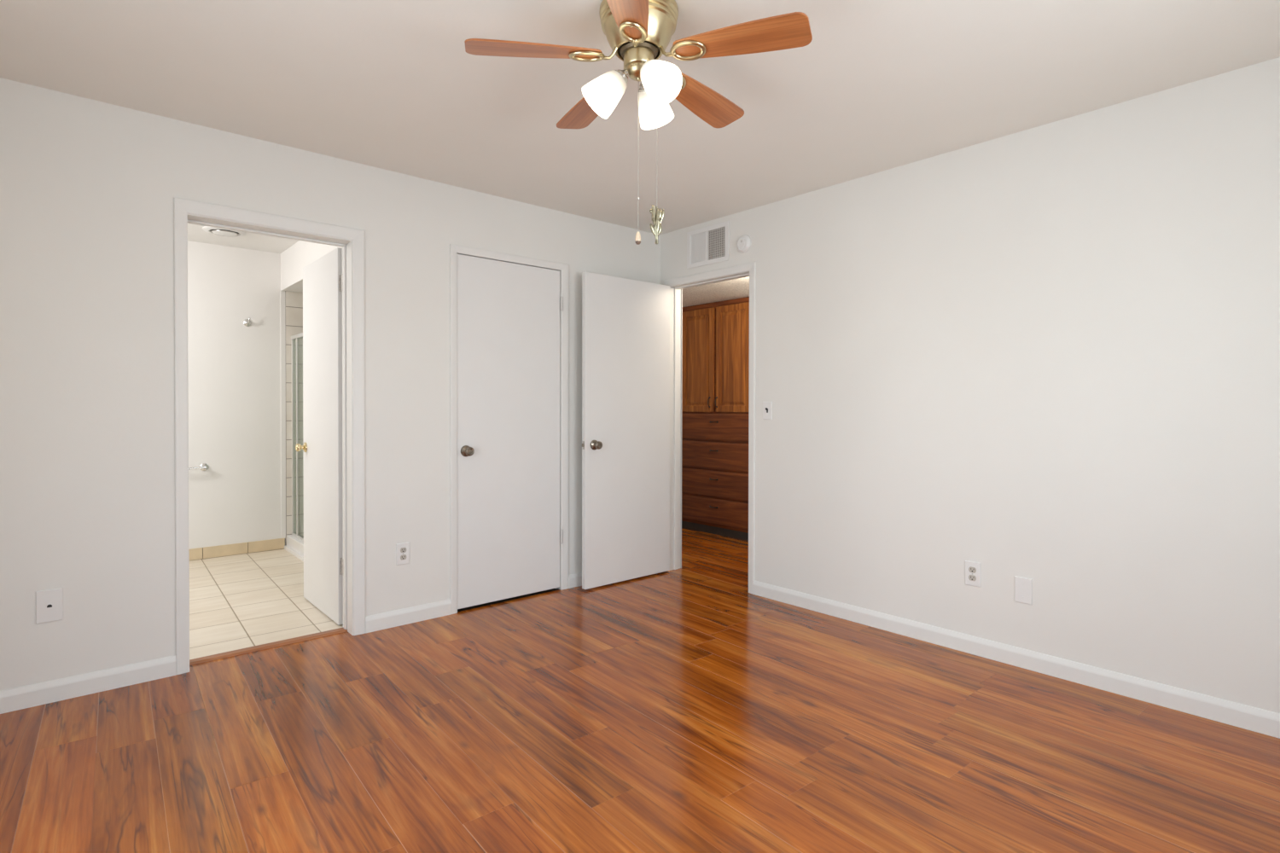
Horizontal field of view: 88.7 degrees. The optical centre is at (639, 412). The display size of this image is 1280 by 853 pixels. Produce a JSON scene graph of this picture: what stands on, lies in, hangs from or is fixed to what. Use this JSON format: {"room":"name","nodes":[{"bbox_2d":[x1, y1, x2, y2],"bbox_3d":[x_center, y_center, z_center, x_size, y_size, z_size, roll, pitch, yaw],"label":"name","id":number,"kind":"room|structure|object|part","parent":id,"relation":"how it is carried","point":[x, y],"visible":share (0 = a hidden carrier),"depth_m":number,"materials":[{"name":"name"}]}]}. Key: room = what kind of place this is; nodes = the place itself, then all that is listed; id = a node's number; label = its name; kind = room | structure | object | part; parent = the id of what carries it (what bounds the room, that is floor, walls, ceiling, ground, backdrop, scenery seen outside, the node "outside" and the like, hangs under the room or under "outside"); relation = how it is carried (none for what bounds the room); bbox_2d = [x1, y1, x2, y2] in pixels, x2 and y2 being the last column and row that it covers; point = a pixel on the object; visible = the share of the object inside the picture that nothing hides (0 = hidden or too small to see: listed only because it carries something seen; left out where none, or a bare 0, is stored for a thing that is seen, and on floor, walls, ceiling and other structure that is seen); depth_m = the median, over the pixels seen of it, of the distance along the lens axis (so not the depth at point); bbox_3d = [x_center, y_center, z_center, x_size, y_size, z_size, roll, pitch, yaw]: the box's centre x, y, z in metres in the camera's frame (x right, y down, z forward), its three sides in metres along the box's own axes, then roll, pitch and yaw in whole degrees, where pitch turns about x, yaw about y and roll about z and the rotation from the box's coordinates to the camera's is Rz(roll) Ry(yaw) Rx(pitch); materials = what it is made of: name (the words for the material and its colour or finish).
{"room":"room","nodes":[
{"label":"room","id":0,"kind":"room"},
{"bbox_2d":[187,223,298,253],"bbox_3d":[-2.705,-1.349,4.095,3.450,0.100,2.475,0,1,-41],"label":"ceiling","id":1,"kind":"structure","parent":0,"point":[195,233],"depth_m":4.98,"materials":[{"name":"paint"}]},
{"bbox_2d":[202,226,246,237],"bbox_3d":[-2.977,-1.291,4.692,0.270,0.027,0.270,0,1,-41],"label":"ceiling light","id":2,"kind":"object","parent":1,"relation":"in","point":[218,231],"visible":0.94,"depth_m":4.66,"materials":[{"name":"white glass"}]},
{"bbox_2d":[187,240,303,549],"bbox_3d":[-3.486,-0.078,5.008,3.430,2.460,0.132,0,1,-41],"label":"wall","id":3,"kind":"structure","parent":0,"point":[235,368],"depth_m":5.20,"materials":[{"name":"paint"}]},
{"bbox_2d":[188,463,209,471],"bbox_3d":[-3.532,0.421,4.853,0.572,0.060,0.073,0,1,-41],"label":"towel bar","id":4,"kind":"object","parent":3,"relation":"attached to","point":[204,467],"visible":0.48,"depth_m":5.00,"materials":[{"name":"silver metal"}]},
{"bbox_2d":[188,538,285,560],"bbox_3d":[-3.839,1.085,4.632,2.388,0.087,0.011,0,1,-41],"label":"baseboard","id":5,"kind":"structure","parent":3,"relation":"attached to","point":[271,544],"depth_m":5.18,"materials":[{"name":"beige tile"}]},
{"bbox_2d":[243,317,251,326],"bbox_3d":[-3.119,-0.722,5.209,0.060,0.064,0.065,0,1,-41],"label":"robe hook","id":6,"kind":"object","parent":3,"relation":"attached to","point":[247,322],"visible":1,"depth_m":5.22,"materials":[{"name":"silver metal"}]},
{"bbox_2d":[279,290,285,542],"bbox_3d":[-2.946,0.062,5.409,0.040,2.134,0.007,0,1,-41],"label":"trim","id":7,"kind":"structure","parent":3,"relation":"attached to","point":[282,293],"depth_m":5.40,"materials":[{"name":"paint"}]},
{"bbox_2d":[284,535,303,561],"bbox_3d":[-2.206,1.074,5.213,0.848,0.108,1.288,0,1,-41],"label":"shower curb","id":8,"kind":"structure","parent":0,"point":[294,546],"depth_m":5.22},
{"bbox_2d":[290,332,303,541],"bbox_3d":[-2.470,0.195,4.973,0.032,1.653,1.266,0,1,-41],"label":"shower enclosure","id":9,"kind":"object","parent":8,"relation":"on","point":[294,477],"visible":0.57,"depth_m":5.42,"materials":[{"name":"metal"}]},
{"bbox_2d":[280,240,342,292],"bbox_3d":[-1.825,-0.084,4.835,0.962,2.440,2.345,0,1,-41],"label":"wall","id":10,"kind":"structure","parent":0,"point":[301,253],"depth_m":5.02,"materials":[{"name":"paint"}]},
{"bbox_2d":[0,77,659,691],"bbox_3d":[-1.365,-0.072,3.575,4.105,2.480,0.155,0,1,-41],"label":"wall","id":11,"kind":"structure","parent":0,"point":[89,188],"depth_m":2.80,"materials":[{"name":"white paint"}]},
{"bbox_2d":[35,587,63,624],"bbox_3d":[-2.353,0.769,2.608,0.080,0.128,0.007,0,1,-41],"label":"phone jack plate","id":12,"kind":"object","parent":11,"relation":"attached to","point":[49,602],"visible":1,"depth_m":2.60,"materials":[{"name":"white plastic"}]},
{"bbox_2d":[189,627,347,665],"bbox_3d":[-1.821,1.146,3.230,0.700,0.010,0.064,0,1,-41],"label":"trim","id":13,"kind":"structure","parent":11,"relation":"attached to","point":[230,654],"depth_m":3.20,"materials":[{"name":"brown wood"}]},
{"bbox_2d":[174,197,365,674],"bbox_3d":[-1.792,0.102,3.202,0.809,2.097,0.179,0,1,-41],"label":"trim","id":14,"kind":"structure","parent":11,"relation":"attached to","point":[352,241],"depth_m":3.31,"materials":[{"name":"white paint"}]},
{"bbox_2d":[0,572,581,714],"bbox_3d":[-1.309,1.107,3.525,3.873,0.085,0.013,0,1,-41],"label":"baseboard","id":15,"kind":"structure","parent":11,"relation":"attached to","point":[28,696],"depth_m":2.76,"materials":[{"name":"white paint"}]},
{"bbox_2d":[295,247,343,624],"bbox_3d":[-1.810,0.125,3.746,0.144,2.018,0.720,0,1,-41],"label":"door","id":16,"kind":"structure","parent":11,"relation":"in","point":[322,278],"depth_m":3.69,"materials":[{"name":"white paint"}]},
{"bbox_3d":[-2.043,0.209,3.944,0.055,0.061,0.061,0,1,-41],"label":"knob","id":17,"kind":"part","parent":16,"relation":"part of","materials":[{"name":"gold metal"}]},
{"bbox_2d":[395,541,409,565],"bbox_3d":[-1.284,0.764,3.547,0.072,0.116,0.007,0,1,-41],"label":"wall outlet","id":18,"kind":"object","parent":11,"relation":"attached to","point":[402,549],"visible":1,"depth_m":3.54,"materials":[{"name":"white plastic"}]},
{"bbox_2d":[400,554,406,560],"bbox_3d":[-1.282,0.783,3.546,0.034,0.027,0.002,0,1,-41],"label":"receptacle","id":19,"kind":"object","parent":18,"relation":"attached to","point":[403,557],"depth_m":3.54,"materials":[{"name":"white plastic"}]},
{"bbox_2d":[400,547,406,552],"bbox_3d":[-1.282,0.744,3.546,0.034,0.027,0.002,0,1,-41],"label":"receptacle","id":20,"kind":"object","parent":18,"relation":"attached to","point":[402,549],"depth_m":3.54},
{"bbox_2d":[449,244,569,614],"bbox_3d":[-0.823,0.093,4.045,0.814,2.105,0.167,0,1,-41],"label":"trim","id":21,"kind":"structure","parent":11,"relation":"attached to","point":[455,250],"depth_m":3.84,"materials":[{"name":"white paint"}]},
{"bbox_2d":[457,254,563,609],"bbox_3d":[-0.768,0.109,3.983,0.725,2.042,0.094,0,1,-41],"label":"door","id":22,"kind":"structure","parent":11,"relation":"in","point":[509,313],"depth_m":3.96,"materials":[{"name":"white paint"}]},
{"bbox_3d":[-0.989,0.221,3.767,0.066,0.066,0.060,0,1,-41],"label":"knob","id":23,"kind":"part","parent":22,"relation":"part of","materials":[{"name":"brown metal"}]},
{"bbox_2d":[0,528,1279,852],"bbox_3d":[-0.389,1.221,3.218,5.750,0.144,6.730,0,1,-41],"label":"floor","id":24,"kind":"structure","parent":0,"point":[686,709],"depth_m":2.30,"materials":[{"name":"laminate"}]},
{"bbox_2d":[681,296,749,541],"bbox_3d":[0.897,0.052,6.244,0.628,2.152,0.920,0,1,-41],"label":"tall cabinet","id":25,"kind":"object","parent":24,"relation":"on","point":[715,350],"visible":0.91,"depth_m":6.04,"materials":[{"name":"brown wood"}]},
{"bbox_3d":[0.547,-0.493,6.223,0.014,0.858,0.314,0,1,-41],"label":"door panel","id":26,"kind":"part","parent":25,"relation":"part of","materials":[{"name":"brown wood"}]},
{"bbox_3d":[0.546,-0.493,6.222,0.018,0.970,0.426,0,1,-41],"label":"door","id":27,"kind":"part","parent":25,"relation":"part of","materials":[{"name":"brown wood"}]},
{"bbox_3d":[0.688,0.919,6.070,0.018,0.241,0.864,0,1,-41],"label":"drawer","id":28,"kind":"part","parent":25,"relation":"part of","materials":[{"name":"brown wood"}]},
{"bbox_3d":[0.688,0.662,6.068,0.018,0.246,0.864,0,1,-41],"label":"drawer","id":29,"kind":"part","parent":25,"relation":"part of","materials":[{"name":"brown wood"}]},
{"bbox_3d":[0.689,0.399,6.065,0.018,0.255,0.864,0,1,-41],"label":"drawer","id":30,"kind":"part","parent":25,"relation":"part of","materials":[{"name":"brown wood"}]},
{"bbox_3d":[0.689,0.132,6.063,0.018,0.250,0.864,0,1,-41],"label":"drawer","id":31,"kind":"part","parent":25,"relation":"part of","materials":[{"name":"brown wood"}]},
{"bbox_3d":[0.693,-1.003,6.054,0.016,0.040,0.920,0,1,-41],"label":"rail","id":32,"kind":"part","parent":25,"relation":"part of","materials":[{"name":"brown wood"}]},
{"bbox_3d":[0.839,-0.490,5.887,0.018,0.970,0.412,0,1,-41],"label":"door","id":33,"kind":"part","parent":25,"relation":"part of","materials":[{"name":"brown wood"}]},
{"bbox_3d":[0.841,-0.490,5.889,0.014,0.858,0.300,0,1,-41],"label":"door panel","id":34,"kind":"part","parent":25,"relation":"part of","materials":[{"name":"brown wood"}]},
{"bbox_2d":[0,0,1279,235],"bbox_3d":[0.043,-1.324,1.900,4.023,0.100,4.260,0,1,-41],"label":"ceiling","id":35,"kind":"structure","parent":0,"point":[393,85],"depth_m":2.49,"materials":[{"name":"white paint"}]},
{"bbox_2d":[464,0,812,244],"bbox_3d":[0.004,-0.906,2.101,1.020,0.740,1.029,0,1,-41],"label":"ceiling fan","id":36,"kind":"object","parent":35,"relation":"hanging from","point":[638,32],"visible":1,"depth_m":2.01,"materials":[{"name":"brown wood"}]},
{"bbox_3d":[-0.321,-1.109,2.002,0.415,0.006,0.132,-3,12,-12],"label":"blade","id":37,"kind":"part","parent":36,"relation":"part of","materials":[{"name":"brown wood"}]},
{"bbox_3d":[-0.169,-1.112,2.353,0.132,0.006,0.415,-13,4,-30],"label":"blade","id":38,"kind":"part","parent":36,"relation":"part of","materials":[{"name":"brown wood"}]},
{"bbox_3d":[-0.120,-1.008,2.070,0.136,0.142,0.129,0,1,-41],"label":"lamp shade","id":39,"kind":"part","parent":36,"relation":"part of","materials":[{"name":"white glass"}]},
{"bbox_2d":[615,69,628,86],"bbox_3d":[-0.065,-1.059,2.071,0.058,0.058,0.058,0,1,-41],"label":"socket","id":40,"kind":"object","parent":36,"relation":"attached to","point":[621,78],"depth_m":2.04,"materials":[{"name":"metal"}]},
{"bbox_3d":[-0.035,-1.106,1.749,0.132,0.006,0.415,11,5,5],"label":"blade","id":41,"kind":"part","parent":36,"relation":"part of","materials":[{"name":"brown wood"}]},
{"bbox_3d":[-0.005,-0.816,2.081,0.007,0.484,0.007,0,1,-41],"label":"pull chain","id":42,"kind":"part","parent":36,"relation":"part of","materials":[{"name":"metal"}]},
{"bbox_3d":[-0.004,-1.145,2.073,0.144,0.026,0.144,0,1,-41],"label":"rotor plate","id":43,"kind":"part","parent":36,"relation":"part of","materials":[{"name":"gold metal"}]},
{"bbox_2d":[638,82,645,92],"bbox_3d":[0.023,-1.059,2.129,0.058,0.058,0.057,0,1,-20],"label":"socket","id":44,"kind":"object","parent":36,"relation":"attached to","point":[642,89],"depth_m":2.11,"materials":[{"name":"metal"}]},
{"bbox_3d":[0.041,-1.008,2.178,0.140,0.142,0.119,0,1,-41],"label":"lamp shade","id":45,"kind":"part","parent":36,"relation":"part of","materials":[{"name":"white glass"}]},
{"bbox_3d":[0.043,-0.862,2.079,0.024,0.423,0.005,0,1,1],"label":"pull chain","id":46,"kind":"part","parent":36,"relation":"part of","materials":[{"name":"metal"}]},
{"bbox_3d":[0.052,-1.017,1.987,0.057,0.066,0.068,0,1,-41],"label":"light bulb","id":47,"kind":"part","parent":36,"relation":"part of","materials":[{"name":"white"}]},
{"bbox_3d":[0.054,-1.008,1.978,0.116,0.140,0.142,0,1,-41],"label":"lamp shade","id":48,"kind":"part","parent":36,"relation":"part of","materials":[{"name":"white glass"}]},
{"bbox_3d":[0.212,-1.111,2.317,0.132,0.006,0.415,-14,-12,40],"label":"blade","id":49,"kind":"part","parent":36,"relation":"part of","materials":[{"name":"brown wood"}]},
{"bbox_3d":[0.294,-1.107,1.943,0.415,0.006,0.132,4,-9,24],"label":"blade","id":50,"kind":"part","parent":36,"relation":"part of","materials":[{"name":"brown wood"}]},
{"bbox_2d":[682,276,749,307],"bbox_3d":[1.296,-1.065,5.000,1.845,0.100,3.620,0,1,-41],"label":"ceiling","id":51,"kind":"structure","parent":0,"point":[735,288],"depth_m":5.54,"materials":[{"name":"white paint"}]},
{"bbox_2d":[659,57,1279,713],"bbox_3d":[1.581,-0.064,3.244,0.112,2.480,4.230,0,1,-41],"label":"wall","id":52,"kind":"structure","parent":0,"point":[1048,355],"depth_m":2.89,"materials":[{"name":"white paint"}]},
{"bbox_2d":[581,272,670,589],"bbox_3d":[-0.076,0.114,4.442,0.778,2.033,0.154,0,1,-41],"label":"door","id":53,"kind":"structure","parent":52,"relation":"in","point":[625,322],"depth_m":4.39,"materials":[{"name":"white paint"}]},
{"bbox_3d":[-0.276,0.208,4.205,0.066,0.066,0.060,0,1,-41],"label":"knob","id":54,"kind":"part","parent":53,"relation":"part of","materials":[{"name":"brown metal"}]},
{"bbox_2d":[686,221,729,268],"bbox_3d":[0.457,-1.130,4.427,0.008,0.256,0.384,0,1,-41],"label":"air vent","id":55,"kind":"object","parent":52,"relation":"in","point":[709,245],"visible":1,"depth_m":4.42,"materials":[{"name":"white plastic"}]},
{"bbox_3d":[0.400,-1.131,4.492,0.005,0.200,0.143,0,1,-41],"label":"louver panel","id":56,"kind":"part","parent":55,"relation":"part of","materials":[{"name":"white plastic"}]},
{"bbox_2d":[708,226,725,260],"bbox_3d":[0.510,-1.130,4.365,0.004,0.200,0.152,0,1,-41],"label":"grille","id":57,"kind":"object","parent":55,"relation":"attached to","point":[716,235],"depth_m":4.36,"materials":[{"name":"white metal"}]},
{"bbox_2d":[664,261,756,594],"bbox_3d":[0.497,0.094,4.480,0.136,2.098,0.828,0,1,-41],"label":"trim","id":58,"kind":"structure","parent":52,"relation":"attached to","point":[677,285],"depth_m":4.72,"materials":[{"name":"white paint"}]},
{"bbox_2d":[736,234,750,253],"bbox_3d":[0.657,-1.082,4.183,0.028,0.114,0.114,0,1,-41],"label":"smoke detector","id":59,"kind":"object","parent":52,"relation":"attached to","point":[743,244],"visible":1,"depth_m":4.17,"materials":[{"name":"white plastic"}]},
{"bbox_2d":[762,401,772,419],"bbox_3d":[0.784,-0.013,4.052,0.021,0.110,0.066,0,1,-41],"label":"light switch","id":60,"kind":"object","parent":52,"relation":"attached to","point":[767,406],"visible":1,"depth_m":4.05,"materials":[{"name":"white plastic"}]},
{"bbox_2d":[965,560,980,587],"bbox_3d":[1.597,0.773,3.142,0.007,0.116,0.072,0,1,-41],"label":"wall outlet","id":61,"kind":"object","parent":52,"relation":"attached to","point":[972,569],"visible":1,"depth_m":3.14,"materials":[{"name":"white plastic"}]},
{"bbox_2d":[968,575,976,581],"bbox_3d":[1.595,0.793,3.141,0.002,0.027,0.034,0,1,-41],"label":"receptacle","id":62,"kind":"object","parent":61,"relation":"attached to","point":[971,578],"depth_m":3.14,"materials":[{"name":"white plastic"}]},
{"bbox_2d":[968,566,976,573],"bbox_3d":[1.595,0.754,3.141,0.002,0.027,0.034,0,1,-41],"label":"receptacle","id":63,"kind":"object","parent":61,"relation":"attached to","point":[971,569],"depth_m":3.14,"materials":[{"name":"white plastic"}]},
{"bbox_2d":[753,581,1279,738],"bbox_3d":[1.497,1.114,3.254,0.013,0.085,4.097,0,1,-41],"label":"baseboard","id":64,"kind":"structure","parent":52,"relation":"attached to","point":[1258,720],"depth_m":2.88,"materials":[{"name":"white paint"}]},
{"bbox_2d":[1014,576,1032,605],"bbox_3d":[1.743,0.808,2.976,0.007,0.116,0.072,0,1,-41],"label":"blank wall plate","id":65,"kind":"object","parent":52,"relation":"attached to","point":[1023,586],"visible":1,"depth_m":2.97,"materials":[{"name":"white plastic"}]}
]}

